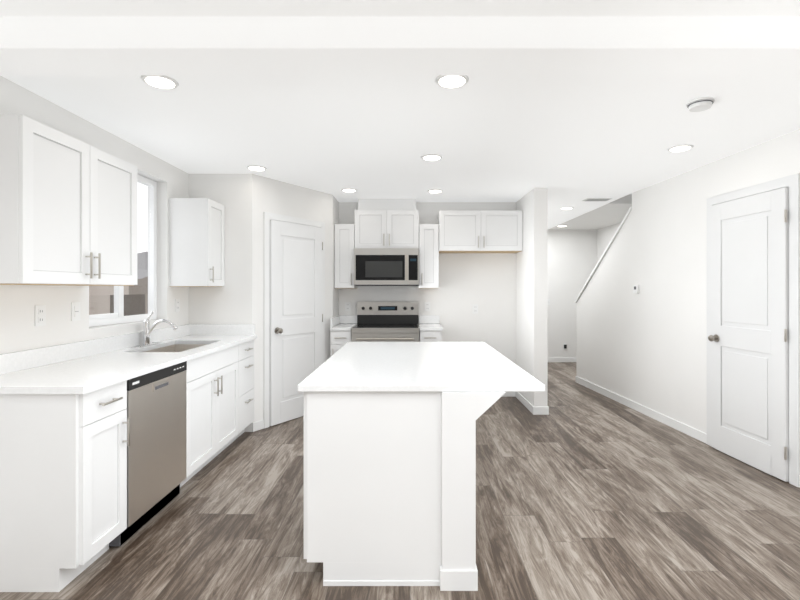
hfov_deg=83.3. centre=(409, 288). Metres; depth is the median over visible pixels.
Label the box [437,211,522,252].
upper cabinet
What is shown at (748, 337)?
closet door
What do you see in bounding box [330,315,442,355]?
base cabinet
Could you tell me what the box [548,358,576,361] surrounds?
baseboard
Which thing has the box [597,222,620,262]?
wall
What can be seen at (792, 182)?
trim
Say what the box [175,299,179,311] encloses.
electrical outlet
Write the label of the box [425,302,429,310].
electrical outlet
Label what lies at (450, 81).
recessed light
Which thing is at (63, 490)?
base cabinet
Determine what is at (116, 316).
window
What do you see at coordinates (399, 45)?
ceiling beam
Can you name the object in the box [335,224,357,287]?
upper cabinet
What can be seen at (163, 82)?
recessed light
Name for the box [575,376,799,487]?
baseboard
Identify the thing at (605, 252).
trim
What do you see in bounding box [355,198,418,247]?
upper cabinet
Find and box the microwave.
[354,248,418,285]
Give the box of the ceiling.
[0,0,799,229]
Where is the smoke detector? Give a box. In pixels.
[686,97,714,111]
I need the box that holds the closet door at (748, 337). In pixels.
[708,187,788,481]
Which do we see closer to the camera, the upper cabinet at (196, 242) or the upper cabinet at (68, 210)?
the upper cabinet at (68, 210)
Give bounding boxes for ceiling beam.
[0,17,799,74]
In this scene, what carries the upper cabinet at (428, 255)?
attached to the wall at (486, 282)
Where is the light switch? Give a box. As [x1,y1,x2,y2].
[71,302,79,320]
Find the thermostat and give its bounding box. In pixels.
[633,285,638,292]
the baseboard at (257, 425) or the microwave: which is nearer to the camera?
the baseboard at (257, 425)
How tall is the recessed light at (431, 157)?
0.009 m
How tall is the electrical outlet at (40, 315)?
0.116 m
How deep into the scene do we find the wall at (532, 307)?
4.86 m
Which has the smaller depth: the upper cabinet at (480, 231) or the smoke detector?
the smoke detector
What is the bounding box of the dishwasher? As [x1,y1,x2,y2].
[109,361,186,545]
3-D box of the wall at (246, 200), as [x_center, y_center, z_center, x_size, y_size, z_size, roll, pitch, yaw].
[-1.498,0.130,4.955,1.205,2.440,1.410,0,0,0]
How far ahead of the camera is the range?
5.55 m
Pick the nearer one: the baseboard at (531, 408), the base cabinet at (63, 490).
the base cabinet at (63, 490)
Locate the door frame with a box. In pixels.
[263,212,324,427]
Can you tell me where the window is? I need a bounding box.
[89,174,156,326]
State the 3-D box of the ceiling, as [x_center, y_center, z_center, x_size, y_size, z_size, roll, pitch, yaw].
[0.680,-1.150,2.550,5.840,0.120,11.800,0,0,0]
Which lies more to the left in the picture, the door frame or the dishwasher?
the dishwasher
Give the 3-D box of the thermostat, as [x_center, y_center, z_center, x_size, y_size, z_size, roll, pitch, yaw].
[2.510,0.000,4.999,0.022,0.090,0.090,0,0,-4]
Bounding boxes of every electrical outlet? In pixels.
[35,305,45,325]
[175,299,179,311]
[345,302,350,310]
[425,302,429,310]
[472,304,477,313]
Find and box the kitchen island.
[304,392,505,590]
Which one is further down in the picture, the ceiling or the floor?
the floor
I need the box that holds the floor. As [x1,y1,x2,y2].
[0,362,799,599]
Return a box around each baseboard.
[252,420,263,431]
[502,392,514,396]
[515,392,535,414]
[536,407,548,414]
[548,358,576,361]
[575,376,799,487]
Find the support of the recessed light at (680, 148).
in the ceiling
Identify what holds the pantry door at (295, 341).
in the wall at (246, 200)
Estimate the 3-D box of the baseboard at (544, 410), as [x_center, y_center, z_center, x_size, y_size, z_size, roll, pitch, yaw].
[1.474,1.308,6.566,0.039,0.085,3.475,0,0,0]
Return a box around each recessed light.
[141,75,178,89]
[246,165,266,170]
[341,188,356,191]
[421,154,441,160]
[428,189,442,192]
[435,75,468,88]
[560,207,572,209]
[667,144,693,151]
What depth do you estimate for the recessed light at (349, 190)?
4.94 m
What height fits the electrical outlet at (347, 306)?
0.116 m
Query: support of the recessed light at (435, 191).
in the ceiling
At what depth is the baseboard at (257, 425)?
4.29 m
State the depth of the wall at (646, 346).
4.52 m
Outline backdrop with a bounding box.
[89,183,147,315]
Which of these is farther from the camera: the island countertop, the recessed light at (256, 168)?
the recessed light at (256, 168)
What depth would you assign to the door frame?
4.39 m
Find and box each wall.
[0,75,188,353]
[189,174,338,431]
[339,202,515,363]
[516,188,547,406]
[548,230,596,357]
[577,129,799,433]
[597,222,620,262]
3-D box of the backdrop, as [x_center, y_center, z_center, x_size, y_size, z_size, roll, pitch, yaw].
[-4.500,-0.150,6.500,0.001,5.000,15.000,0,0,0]
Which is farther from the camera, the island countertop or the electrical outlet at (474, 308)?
the electrical outlet at (474, 308)
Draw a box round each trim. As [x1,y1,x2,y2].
[575,207,631,302]
[707,174,799,486]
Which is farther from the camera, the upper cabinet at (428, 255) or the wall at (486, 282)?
the wall at (486, 282)
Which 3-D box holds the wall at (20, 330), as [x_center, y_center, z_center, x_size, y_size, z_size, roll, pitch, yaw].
[-2.165,0.130,1.225,0.150,2.440,9.150,0,0,0]
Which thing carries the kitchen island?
on the floor
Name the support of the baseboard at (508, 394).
attached to the wall at (486, 282)
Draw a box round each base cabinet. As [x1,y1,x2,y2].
[0,380,129,591]
[112,343,239,486]
[240,339,253,434]
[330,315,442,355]
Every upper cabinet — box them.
[0,114,136,285]
[169,198,224,286]
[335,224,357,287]
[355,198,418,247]
[419,224,438,287]
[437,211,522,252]
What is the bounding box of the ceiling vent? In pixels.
[582,198,611,200]
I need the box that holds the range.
[351,302,418,341]
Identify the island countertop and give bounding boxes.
[298,342,544,391]
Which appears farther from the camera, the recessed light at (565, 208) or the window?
the recessed light at (565, 208)
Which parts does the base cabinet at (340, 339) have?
top of the back run of cabinets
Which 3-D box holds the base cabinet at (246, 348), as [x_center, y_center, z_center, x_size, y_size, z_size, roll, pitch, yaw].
[-1.778,0.907,4.053,0.619,0.886,0.386,0,0,0]
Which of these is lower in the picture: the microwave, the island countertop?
the island countertop
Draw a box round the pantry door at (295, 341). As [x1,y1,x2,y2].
[269,220,322,425]
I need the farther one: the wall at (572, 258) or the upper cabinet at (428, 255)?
the wall at (572, 258)
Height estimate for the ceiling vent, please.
0.012 m
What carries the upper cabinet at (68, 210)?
attached to the wall at (20, 330)
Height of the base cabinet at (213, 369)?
0.887 m
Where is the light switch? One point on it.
(75, 311)

